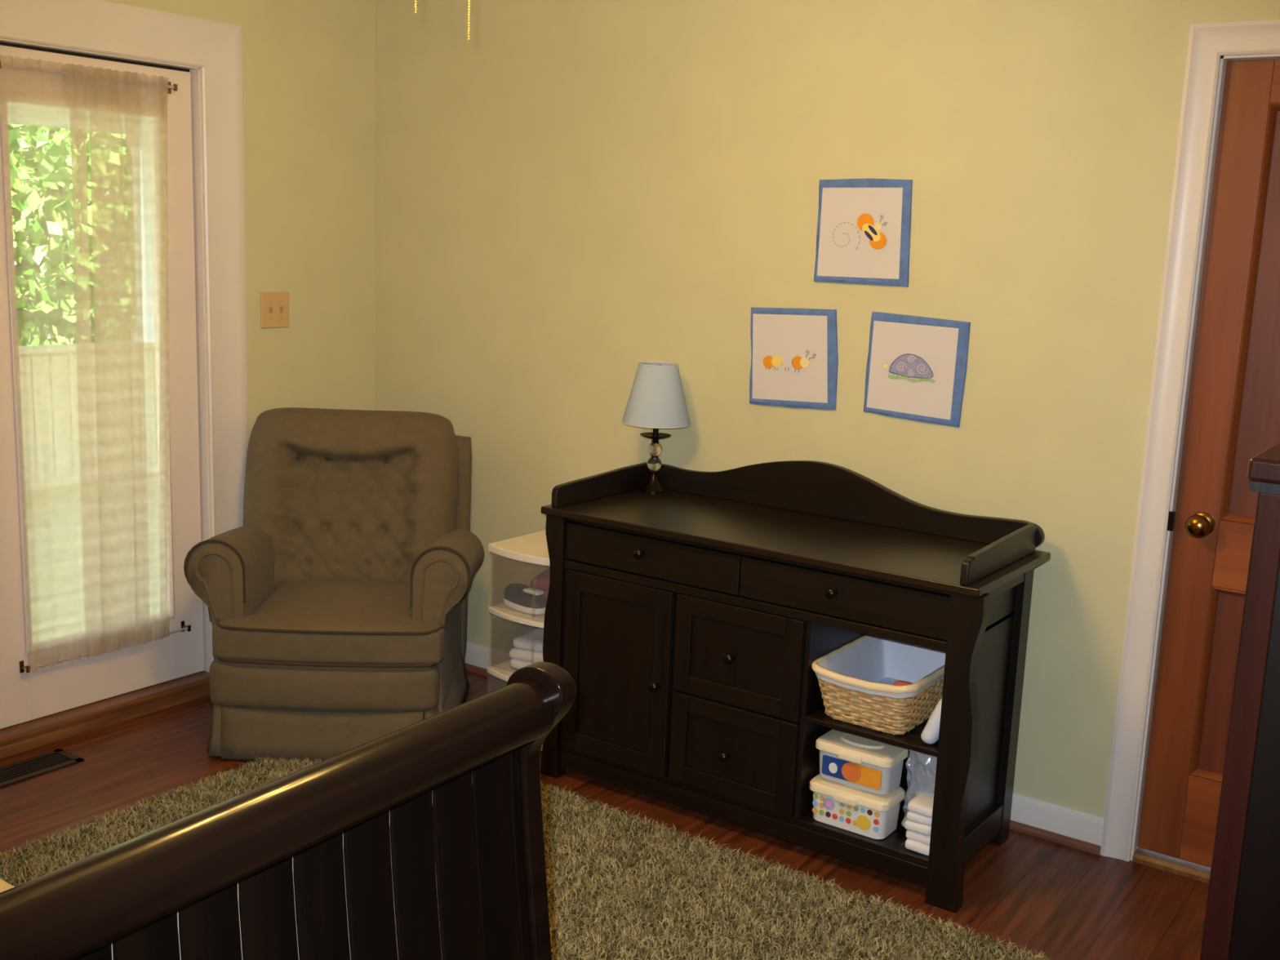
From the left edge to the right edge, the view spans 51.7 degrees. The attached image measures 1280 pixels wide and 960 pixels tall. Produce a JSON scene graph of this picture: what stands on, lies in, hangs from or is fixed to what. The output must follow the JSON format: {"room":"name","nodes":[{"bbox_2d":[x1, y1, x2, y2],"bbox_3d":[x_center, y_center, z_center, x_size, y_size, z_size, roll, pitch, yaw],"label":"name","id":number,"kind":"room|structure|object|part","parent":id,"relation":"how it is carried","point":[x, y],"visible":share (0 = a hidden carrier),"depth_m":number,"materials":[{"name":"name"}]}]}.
{"room":"bedroom","nodes":[
{"label":"bedroom","id":0,"kind":"room"},
{"bbox_2d":[102,0,375,443],"bbox_3d":[-2.319,-0.261,3.165,0.160,2.540,4.400,9,13,34],"label":"wall","id":1,"kind":"structure","parent":0,"point":[308,66],"depth_m":4.55,"materials":[{"name":"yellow paint"}]},
{"bbox_2d":[0,41,204,728],"bbox_3d":[-1.674,-0.275,4.030,0.056,1.975,0.762,9,13,34],"label":"door","id":2,"kind":"structure","parent":1,"relation":"in","point":[24,696],"depth_m":4.12,"materials":[{"name":"white paint"}]},
{"bbox_3d":[-1.646,-1.168,3.869,0.042,0.138,0.490,9,13,34],"label":"rail","id":3,"kind":"part","parent":2,"relation":"part of","materials":[{"name":"white paint"}]},
{"bbox_2d":[0,60,191,672],"bbox_3d":[-1.634,-0.329,4.003,0.055,1.778,0.576,9,13,34],"label":"curtain","id":4,"kind":"object","parent":2,"relation":"hanging from","point":[66,77],"visible":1,"depth_m":3.96,"materials":[{"name":"grey fabric"}]},
{"bbox_3d":[-1.599,-1.175,3.843,0.009,0.009,0.572,9,13,34],"label":"rod","id":5,"kind":"part","parent":4,"relation":"part of","materials":[{"name":"grey metal"}]},
{"bbox_3d":[-1.664,0.528,4.157,0.009,0.009,0.572,9,13,34],"label":"rod","id":6,"kind":"part","parent":4,"relation":"part of","materials":[{"name":"grey"}]},
{"bbox_3d":[-1.714,0.583,4.192,0.042,0.226,0.490,9,13,34],"label":"rail","id":7,"kind":"part","parent":2,"relation":"part of","materials":[{"name":"white paint"}]},
{"bbox_2d":[0,0,248,672],"bbox_3d":[-1.684,-0.319,4.030,0.165,2.187,1.058,9,13,34],"label":"door frame","id":8,"kind":"structure","parent":1,"relation":"attached to","point":[211,50],"depth_m":4.23,"materials":[{"name":"white paint"}]},
{"bbox_3d":[-1.588,-1.312,3.806,0.025,0.145,1.058,9,13,34],"label":"head casing","id":9,"kind":"part","parent":8,"relation":"part of","materials":[{"name":"white paint"}]},
{"bbox_3d":[-1.363,-0.367,4.359,0.025,2.187,0.145,9,13,34],"label":"casing","id":10,"kind":"part","parent":8,"relation":"part of","materials":[{"name":"white paint"}]},
{"bbox_2d":[260,291,289,328],"bbox_3d":[-1.239,-0.579,4.495,0.017,0.122,0.120,9,13,34],"label":"light switch","id":11,"kind":"object","parent":1,"relation":"attached to","point":[274,306],"visible":1,"depth_m":4.50,"materials":[{"name":"brown plastic"}]},
{"bbox_2d":[0,670,1208,959],"bbox_3d":[-0.677,1.182,2.301,3.920,0.060,4.540,9,13,34],"label":"floor","id":12,"kind":"structure","parent":0,"point":[1068,903],"depth_m":3.45,"materials":[{"name":"brown wood"}]},
{"bbox_2d":[0,748,84,787],"bbox_3d":[-1.777,0.834,3.781,0.126,0.005,0.324,9,13,34],"label":"floor vent","id":13,"kind":"object","parent":12,"relation":"in","point":[23,770],"visible":1,"depth_m":3.82,"materials":[{"name":"brown metal"}]},
{"bbox_2d":[0,670,209,759],"bbox_3d":[-1.766,0.734,4.165,0.184,0.063,1.000,9,13,34],"label":"threshold","id":14,"kind":"object","parent":12,"relation":"on","point":[24,736],"visible":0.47,"depth_m":4.14,"materials":[{"name":"brown wood"}]},
{"bbox_2d":[0,662,576,959],"bbox_3d":[-1.036,0.701,1.927,1.636,0.994,0.945,9,12,32],"label":"bed","id":15,"kind":"object","parent":12,"relation":"on","point":[423,839],"visible":1,"depth_m":1.54,"materials":[{"name":"brown wood"}]},
{"bbox_2d":[0,879,14,893],"bbox_3d":[-1.052,0.985,2.005,1.440,0.182,0.796,9,13,34],"label":"mattress","id":16,"kind":"object","parent":15,"relation":"on","point":[4,886],"visible":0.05,"depth_m":2.58,"materials":[{"name":"beige fabric"}]},
{"bbox_3d":[-0.151,0.741,1.895,0.115,0.994,0.036,9,12,32],"label":"post","id":17,"kind":"part","parent":15,"relation":"part of","materials":[{"name":"black wood"}]},
{"bbox_2d":[183,407,484,761],"bbox_3d":[-0.937,0.288,4.228,0.848,0.962,0.853,2,10,-2],"label":"recliner","id":18,"kind":"object","parent":12,"relation":"on","point":[337,606],"visible":0.99,"depth_m":4.05,"materials":[{"name":"brown fabric"}]},
{"bbox_3d":[-1.271,0.376,4.187,0.173,0.496,0.522,2,10,-2],"label":"arm","id":19,"kind":"part","parent":18,"relation":"part of","materials":[{"name":"brown fabric"}]},
{"bbox_3d":[-0.937,0.607,3.923,0.672,0.158,0.138,2,10,-2],"label":"footrest panel","id":20,"kind":"part","parent":18,"relation":"part of","materials":[{"name":"brown fabric"}]},
{"bbox_2d":[212,577,444,664],"bbox_3d":[-0.926,0.423,4.124,0.672,0.142,0.588,2,10,-2],"label":"seat cushion","id":21,"kind":"object","parent":18,"relation":"on","point":[283,620],"depth_m":3.88,"materials":[{"name":"brown fabric"}]},
{"bbox_2d":[242,407,457,588],"bbox_3d":[-0.964,0.077,4.385,0.704,0.608,0.279,2,10,-2],"label":"cushion","id":22,"kind":"object","parent":18,"relation":"on","point":[335,495],"depth_m":4.34,"materials":[{"name":"brown fabric"}]},
{"bbox_3d":[-0.607,0.398,4.210,0.173,0.496,0.522,2,10,-2],"label":"arm","id":23,"kind":"part","parent":18,"relation":"part of","materials":[{"name":"brown fabric"}]},
{"bbox_3d":[-0.959,0.241,4.559,0.732,0.800,0.184,2,10,-2],"label":"frame","id":24,"kind":"part","parent":18,"relation":"part of","materials":[{"name":"brown fabric"}]},
{"bbox_2d":[487,529,550,751],"bbox_3d":[-0.249,0.495,4.203,0.314,0.610,0.424,9,13,34],"label":"shelf","id":25,"kind":"object","parent":12,"relation":"on","point":[532,548],"visible":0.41,"depth_m":4.07,"materials":[{"name":"beige plastic"}]},
{"bbox_3d":[-0.252,0.598,4.224,0.314,0.017,0.420,9,13,34],"label":"shelf frame","id":26,"kind":"part","parent":25,"relation":"part of","materials":[{"name":"beige plastic"}]},
{"bbox_3d":[-0.244,0.403,4.188,0.314,0.017,0.420,9,13,34],"label":"shelf frame","id":27,"kind":"part","parent":25,"relation":"part of","materials":[{"name":"beige plastic"}]},
{"bbox_2d":[503,583,546,614],"bbox_3d":[-0.355,0.367,4.114,0.174,0.064,0.086,11,13,38],"label":"shoe","id":28,"kind":"object","parent":25,"relation":"in","point":[522,597],"visible":0.9,"depth_m":4.09,"materials":[{"name":"white fabric"}]},
{"bbox_2d":[509,627,543,668],"bbox_3d":[-0.297,0.541,4.178,0.178,0.105,0.185,7,12,26],"label":"folded cloth","id":29,"kind":"object","parent":25,"relation":"in","point":[528,649],"visible":0.44,"depth_m":4.12,"materials":[{"name":"white fabric"}]},
{"bbox_2d":[532,568,550,599],"bbox_3d":[-0.226,0.343,4.208,0.211,0.092,0.175,6,11,17],"label":"folded cloth","id":30,"kind":"object","parent":25,"relation":"in","point":[540,581],"visible":0.2,"depth_m":4.15,"materials":[{"name":"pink fabric"}]},
{"bbox_2d":[0,755,1053,959],"bbox_3d":[-0.363,1.034,2.926,2.443,0.027,1.603,9,13,34],"label":"shag rug","id":31,"kind":"object","parent":12,"relation":"on","point":[620,886],"visible":0.3,"depth_m":3.19,"materials":[{"name":"beige carpet"}]},
{"bbox_2d":[540,460,1050,913],"bbox_3d":[0.381,0.455,3.649,1.310,0.961,0.509,9,13,34],"label":"table","id":32,"kind":"object","parent":12,"relation":"on","point":[689,622],"visible":0.96,"depth_m":3.50,"materials":[{"name":"brown wood"}]},
{"bbox_3d":[-0.244,0.484,3.843,0.064,0.787,0.047,9,13,34],"label":"post","id":33,"kind":"part","parent":32,"relation":"part of","materials":[{"name":"brown wood"}]},
{"bbox_3d":[-0.081,0.776,3.760,0.259,0.055,0.009,9,13,34],"label":"rail","id":34,"kind":"part","parent":32,"relation":"part of","materials":[{"name":"brown wood"}]},
{"bbox_3d":[-0.063,0.305,3.674,0.259,0.055,0.009,9,13,34],"label":"rail","id":35,"kind":"part","parent":32,"relation":"part of","materials":[{"name":"brown wood"}]},
{"bbox_3d":[-0.064,0.539,3.728,0.369,0.534,0.018,9,13,34],"label":"door","id":36,"kind":"part","parent":32,"relation":"part of","materials":[{"name":"brown wood"}]},
{"bbox_3d":[-0.002,0.200,3.591,0.028,0.028,0.032,9,13,34],"label":"knob","id":37,"kind":"part","parent":32,"relation":"part of","materials":[{"name":"brown metal"}]},
{"bbox_3d":[0.040,0.567,3.615,0.028,0.028,0.032,9,13,34],"label":"knob","id":38,"kind":"part","parent":32,"relation":"part of","materials":[{"name":"brown metal"}]},
{"bbox_3d":[0.030,0.209,3.604,0.573,0.106,0.025,9,13,34],"label":"drawer","id":39,"kind":"part","parent":32,"relation":"part of","materials":[{"name":"brown wood"}]},
{"bbox_2d":[622,361,690,493],"bbox_3d":[0.048,-0.160,4.027,0.210,0.390,0.210,9,13,34],"label":"table lamp","id":40,"kind":"object","parent":32,"relation":"on","point":[656,401],"visible":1,"depth_m":3.95,"materials":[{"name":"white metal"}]},
{"bbox_3d":[0.048,-0.142,4.030,0.096,0.056,0.096,9,13,34],"label":"drip dish","id":41,"kind":"part","parent":40,"relation":"part of","materials":[{"name":"brown metal"}]},
{"bbox_3d":[0.052,-0.262,4.008,0.207,0.180,0.207,9,13,34],"label":"lamp shade","id":42,"kind":"part","parent":40,"relation":"part of","materials":[{"name":"fabric"}]},
{"bbox_3d":[0.224,0.738,3.521,0.028,0.028,0.032,9,13,34],"label":"knob","id":43,"kind":"part","parent":32,"relation":"part of","materials":[{"name":"brown metal"}]},
{"bbox_3d":[0.236,0.470,3.471,0.028,0.028,0.032,9,13,34],"label":"knob","id":44,"kind":"part","parent":32,"relation":"part of","materials":[{"name":"brown metal"}]},
{"bbox_3d":[0.239,0.829,3.539,0.286,0.050,0.009,9,13,34],"label":"rail","id":45,"kind":"part","parent":32,"relation":"part of","materials":[{"name":"brown wood"}]},
{"bbox_3d":[0.247,0.627,3.502,0.286,0.050,0.009,9,13,34],"label":"rail","id":46,"kind":"part","parent":32,"relation":"part of","materials":[{"name":"brown wood"}]},
{"bbox_3d":[0.249,0.572,3.492,0.286,0.050,0.009,9,13,34],"label":"rail","id":47,"kind":"part","parent":32,"relation":"part of","materials":[{"name":"brown wood"}]},
{"bbox_3d":[0.251,0.726,3.531,0.386,0.255,0.018,9,13,34],"label":"drawer","id":48,"kind":"part","parent":32,"relation":"part of","materials":[{"name":"brown wood"}]},
{"bbox_3d":[0.257,0.356,3.452,0.286,0.050,0.009,9,13,34],"label":"rail","id":49,"kind":"part","parent":32,"relation":"part of","materials":[{"name":"brown wood"}]},
{"bbox_3d":[0.261,0.462,3.483,0.386,0.270,0.018,9,13,34],"label":"drawer","id":50,"kind":"part","parent":32,"relation":"part of","materials":[{"name":"brown wood"}]},
{"bbox_3d":[0.264,0.315,3.455,1.156,0.023,0.032,9,13,34],"label":"rail","id":51,"kind":"part","parent":32,"relation":"part of","materials":[{"name":"brown wood"}]},
{"bbox_3d":[0.272,0.186,3.435,1.156,0.016,0.022,9,13,34],"label":"rail","id":52,"kind":"part","parent":32,"relation":"part of","materials":[{"name":"brown wood"}]},
{"bbox_3d":[0.474,0.279,3.262,0.028,0.028,0.032,9,13,34],"label":"knob","id":53,"kind":"part","parent":32,"relation":"part of","materials":[{"name":"brown metal"}]},
{"bbox_3d":[0.501,0.287,3.279,0.573,0.106,0.025,9,13,34],"label":"drawer","id":54,"kind":"part","parent":32,"relation":"part of","materials":[{"name":"brown wood"}]},
{"bbox_3d":[0.520,0.485,3.858,1.174,0.737,0.010,9,13,34],"label":"panel","id":55,"kind":"part","parent":32,"relation":"part of","materials":[{"name":"brown wood"}]},
{"bbox_2d":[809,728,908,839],"bbox_3d":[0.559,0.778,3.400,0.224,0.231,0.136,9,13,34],"label":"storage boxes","id":56,"kind":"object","parent":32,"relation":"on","point":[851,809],"depth_m":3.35,"materials":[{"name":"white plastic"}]},
{"bbox_2d":[812,793,879,832],"bbox_3d":[0.524,0.851,3.370,0.188,0.059,0.004,9,13,34],"label":"print","id":57,"kind":"object","parent":56,"relation":"attached to","point":[842,812],"depth_m":3.37,"materials":[{"name":"multicoloured plastic"}]},
{"bbox_2d":[822,755,881,790],"bbox_3d":[0.535,0.741,3.348,0.165,0.052,0.003,9,13,34],"label":"print","id":58,"kind":"object","parent":56,"relation":"attached to","point":[863,775],"depth_m":3.34,"materials":[{"name":"multicoloured"}]},
{"bbox_3d":[0.560,0.795,3.406,0.224,0.030,0.130,9,13,34],"label":"lid","id":59,"kind":"part","parent":56,"relation":"part of","materials":[{"name":"beige plastic"}]},
{"bbox_3d":[0.566,0.720,3.389,0.216,0.112,0.132,9,13,34],"label":"wipes tub","id":60,"kind":"part","parent":56,"relation":"part of","materials":[{"name":"white plastic"}]},
{"bbox_3d":[0.569,0.684,3.385,0.216,0.028,0.126,9,13,34],"label":"lid","id":61,"kind":"part","parent":56,"relation":"part of","materials":[{"name":"beige plastic"}]},
{"bbox_3d":[0.570,0.667,3.382,0.124,0.006,0.076,9,13,34],"label":"flip lid","id":62,"kind":"part","parent":56,"relation":"part of","materials":[{"name":"beige plastic"}]},
{"bbox_2d":[804,706,938,756],"bbox_3d":[0.703,0.608,3.459,0.366,0.014,0.453,9,13,34],"label":"shelf","id":63,"kind":"object","parent":32,"relation":"attached to","point":[913,740],"depth_m":3.29,"materials":[{"name":"brown wood"}]},
{"bbox_2d":[811,634,946,734],"bbox_3d":[0.660,0.526,3.455,0.290,0.143,0.430,9,13,34],"label":"wicker basket","id":64,"kind":"object","parent":32,"relation":"on","point":[857,679],"visible":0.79,"depth_m":3.35,"materials":[{"name":"beige wicker"}]},
{"bbox_2d":[893,680,915,719],"bbox_3d":[0.656,0.556,3.303,0.064,0.090,0.091,7,11,23],"label":"cloth","id":65,"kind":"object","parent":64,"relation":"in","point":[900,682],"visible":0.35,"depth_m":3.30,"materials":[{"name":"red fabric"}]},
{"bbox_2d":[903,793,933,854],"bbox_3d":[0.717,0.856,3.303,0.079,0.130,0.117,9,13,34],"label":"folded cloth","id":66,"kind":"object","parent":32,"relation":"on","point":[917,824],"visible":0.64,"depth_m":3.26,"materials":[{"name":"white fabric"}]},
{"bbox_2d":[902,749,937,819],"bbox_3d":[0.796,0.767,3.437,0.132,0.253,0.305,9,13,34],"label":"bag","id":67,"kind":"object","parent":32,"relation":"on","point":[921,770],"visible":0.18,"depth_m":3.33,"materials":[{"name":"clear plastic"}]},
{"bbox_2d":[921,697,942,743],"bbox_3d":[0.753,0.577,3.252,0.085,0.127,0.154,7,12,26],"label":"diaper","id":68,"kind":"object","parent":32,"relation":"on","point":[930,734],"visible":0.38,"depth_m":3.20,"materials":[{"name":"white fabric"}]},
{"bbox_3d":[0.757,0.650,3.151,0.082,0.787,0.047,9,13,34],"label":"post","id":69,"kind":"part","parent":32,"relation":"part of","materials":[{"name":"brown wood"}]},
{"bbox_3d":[0.849,0.926,3.390,0.028,0.075,0.385,9,13,34],"label":"rail","id":70,"kind":"part","parent":32,"relation":"part of","materials":[{"name":"brown wood"}]},
{"bbox_3d":[0.856,0.589,3.335,0.010,0.727,0.390,9,13,34],"label":"panel","id":71,"kind":"part","parent":32,"relation":"part of","materials":[{"name":"brown wood"}]},
{"bbox_3d":[0.875,0.259,3.267,0.028,0.052,0.385,9,13,34],"label":"rail","id":72,"kind":"part","parent":32,"relation":"part of","materials":[{"name":"brown wood"}]},
{"bbox_3d":[0.983,0.592,3.515,0.045,0.787,0.065,9,13,34],"label":"post","id":73,"kind":"part","parent":32,"relation":"part of","materials":[{"name":"brown wood"}]},
{"bbox_2d":[1132,847,1210,883],"bbox_3d":[1.637,1.043,3.315,0.755,0.022,0.094,9,13,34],"label":"threshold","id":74,"kind":"object","parent":12,"relation":"on","point":[1140,855],"visible":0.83,"depth_m":3.44,"materials":[{"name":"brown wood"}]},
{"bbox_2d":[1199,442,1279,959],"bbox_3d":[1.134,0.618,1.845,0.550,1.352,0.868,9,13,34],"label":"chest","id":75,"kind":"object","parent":12,"relation":"on","point":[1242,922],"visible":1,"depth_m":1.58,"materials":[{"name":"brown wood"}]},
{"bbox_3d":[0.912,0.652,1.505,0.460,1.090,0.008,9,13,34],"label":"panel","id":76,"kind":"part","parent":75,"relation":"part of","materials":[{"name":"brown wood"}]},
{"bbox_3d":[1.166,-0.012,1.723,0.530,0.012,0.856,9,13,34],"label":"cornice","id":77,"kind":"part","parent":75,"relation":"part of","materials":[{"name":"brown wood"}]},
{"bbox_2d":[374,0,1279,817],"bbox_3d":[0.642,-0.324,3.848,4.200,2.440,0.140,9,13,34],"label":"wall","id":78,"kind":"structure","parent":0,"point":[571,195],"depth_m":3.82,"materials":[{"name":"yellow paint"}]},
{"bbox_2d":[464,641,1104,855],"bbox_3d":[0.101,0.763,4.303,2.780,0.098,0.026,9,13,34],"label":"baseboard","id":79,"kind":"structure","parent":78,"relation":"attached to","point":[1078,829],"depth_m":3.61,"materials":[{"name":"white paint"}]},
{"bbox_2d":[749,307,838,409],"bbox_3d":[0.448,-0.359,3.885,0.300,0.299,0.014,9,13,34],"label":"picture","id":80,"kind":"object","parent":78,"relation":"attached to","point":[794,358],"visible":1,"depth_m":3.88,"materials":[{"name":"paper"}]},
{"bbox_2d":[813,177,912,286],"bbox_3d":[0.625,-0.697,3.705,0.292,0.292,0.014,9,13,34],"label":"picture","id":81,"kind":"object","parent":78,"relation":"attached to","point":[863,236],"visible":1,"depth_m":3.70,"materials":[{"name":"paper"}]},
{"bbox_2d":[863,311,970,427],"bbox_3d":[0.763,-0.309,3.667,0.294,0.298,0.014,9,13,34],"label":"picture","id":82,"kind":"object","parent":78,"relation":"attached to","point":[916,369],"visible":1,"depth_m":3.66,"materials":[{"name":"paper"}]},
{"bbox_2d":[1100,19,1279,861],"bbox_3d":[1.674,0.013,3.122,0.913,2.120,0.123,9,13,34],"label":"door frame","id":83,"kind":"structure","parent":78,"relation":"attached to","point":[1211,46],"depth_m":3.28,"materials":[{"name":"white paint"}]},
{"bbox_3d":[1.303,-0.038,3.318,0.073,2.120,0.023,9,13,34],"label":"casing","id":84,"kind":"part","parent":83,"relation":"part of","materials":[{"name":"white paint"}]},
{"bbox_3d":[1.684,-0.987,2.896,0.913,0.073,0.023,9,13,34],"label":"head casing","id":85,"kind":"part","parent":83,"relation":"part of","materials":[{"name":"white paint"}]},
{"bbox_2d":[1137,58,1279,867],"bbox_3d":[1.652,0.041,3.109,0.765,2.011,0.109,9,13,34],"label":"door","id":86,"kind":"structure","parent":78,"relation":"in","point":[1233,417],"depth_m":3.27,"materials":[{"name":"brown wood"}]},
{"bbox_3d":[1.339,0.103,3.333,0.018,0.050,0.016,9,13,34],"label":"latch plate","id":87,"kind":"part","parent":86,"relation":"part of","materials":[{"name":"brown metal"}]},
{"bbox_3d":[1.645,0.911,3.294,0.541,0.234,0.038,9,13,34],"label":"rail","id":88,"kind":"part","parent":86,"relation":"part of","materials":[{"name":"brown wood"}]},
{"bbox_3d":[1.391,0.113,3.283,0.060,0.060,0.071,9,13,34],"label":"knob","id":89,"kind":"part","parent":86,"relation":"part of","materials":[{"name":"gold metal"}]},
{"bbox_3d":[1.520,0.528,3.308,0.219,0.503,0.019,9,13,34],"label":"panel moulding","id":90,"kind":"part","parent":86,"relation":"part of","materials":[{"name":"brown wood"}]},
{"bbox_3d":[1.530,0.526,3.321,0.219,0.503,0.014,9,13,34],"label":"panel","id":91,"kind":"part","parent":86,"relation":"part of","materials":[{"name":"brown wood"}]},
{"bbox_3d":[1.671,0.218,3.167,0.541,0.170,0.038,9,13,34],"label":"rail","id":92,"kind":"part","parent":86,"relation":"part of","materials":[{"name":"brown wood"}]},
{"bbox_3d":[1.686,-0.357,3.050,0.541,1.003,0.019,9,13,34],"label":"panel moulding","id":93,"kind":"part","parent":86,"relation":"part of","materials":[{"name":"brown wood"}]},
{"bbox_3d":[1.696,-0.359,3.063,0.541,1.003,0.014,9,13,34],"label":"panel","id":94,"kind":"part","parent":86,"relation":"part of","materials":[{"name":"brown wood"}]},
{"bbox_3d":[1.714,-0.901,2.960,0.541,0.101,0.038,9,13,34],"label":"rail","id":95,"kind":"part","parent":86,"relation":"part of","materials":[{"name":"brown wood"}]},
{"bbox_3d":[-0.622,-1.295,1.786,4.200,0.120,4.680,9,13,34],"label":"ceiling","id":96,"kind":"structure","parent":0,"visible":0},
{"bbox_2d":[414,0,470,40],"bbox_3d":[-0.333,-1.041,2.293,1.209,0.542,1.172,9,13,34],"label":"ceiling fan","id":97,"kind":"object","parent":96,"relation":"hanging from","point":[468,9],"visible":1,"depth_m":2.29,"materials":[{"name":"gold metal"}]},
{"bbox_3d":[-0.325,-0.893,2.278,0.068,0.257,0.004,3,10,2],"label":"pull chain","id":98,"kind":"part","parent":97,"relation":"part of","materials":[{"name":"gold metal"}]},
{"label":"outside","id":99,"kind":"structure","parent":0,"visible":0},
{"bbox_3d":[-6.438,-0.609,13.134,9.800,0.100,25.000,9,13,34],"label":"lawn","id":100,"kind":"structure","parent":99,"visible":0},
{"bbox_2d":[8,123,137,346],"bbox_3d":[-4.453,-1.657,10.210,2.655,3.180,2.614,9,13,34],"label":"tree","id":101,"kind":"object","parent":100,"relation":"on","point":[38,144],"visible":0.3,"depth_m":9.45,"materials":[{"name":"green plant"}]},
{"bbox_2d":[14,128,135,341],"bbox_3d":[-5.558,-3.268,14.649,4.308,4.651,4.324,9,13,34],"label":"tree","id":102,"kind":"object","parent":100,"relation":"on","point":[101,203],"visible":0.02,"depth_m":13.74,"materials":[{"name":"green plant"}]},
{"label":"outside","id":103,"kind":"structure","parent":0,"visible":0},
{"bbox_2d":[25,474,162,643],"bbox_3d":[-2.692,0.436,6.395,3.882,0.030,7.400,9,13,34],"label":"floor","id":104,"kind":"structure","parent":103,"point":[39,533],"depth_m":6.69,"materials":[{"name":"beige wood"}]},
{"bbox_2d":[18,341,158,483],"bbox_3d":[-3.789,-0.365,8.017,0.150,0.875,4.250,9,13,34],"label":"fence","id":105,"kind":"object","parent":104,"relation":"on","point":[54,380],"visible":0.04,"depth_m":8.39,"materials":[{"name":"white wood"}]},
{"bbox_3d":[-3.804,0.035,8.091,0.070,0.060,4.250,9,13,34],"label":"rail","id":106,"kind":"part","parent":105,"relation":"part of","materials":[{"name":"white wood"}]},
{"bbox_2d":[126,133,155,342],"bbox_3d":[-3.196,-1.555,8.553,0.150,1.315,0.150,9,13,34],"label":"porch post","id":107,"kind":"object","parent":105,"relation":"on","point":[144,302],"visible":0.48,"depth_m":8.51,"materials":[{"name":"white wood"}]},
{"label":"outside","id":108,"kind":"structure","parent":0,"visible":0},
{"bbox_2d":[6,101,148,134],"bbox_3d":[-2.700,-1.938,6.028,4.140,0.390,7.400,9,13,34],"label":"porch roof","id":109,"kind":"structure","parent":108,"point":[123,130],"depth_m":8.00,"materials":[{"name":"white"}]}
]}

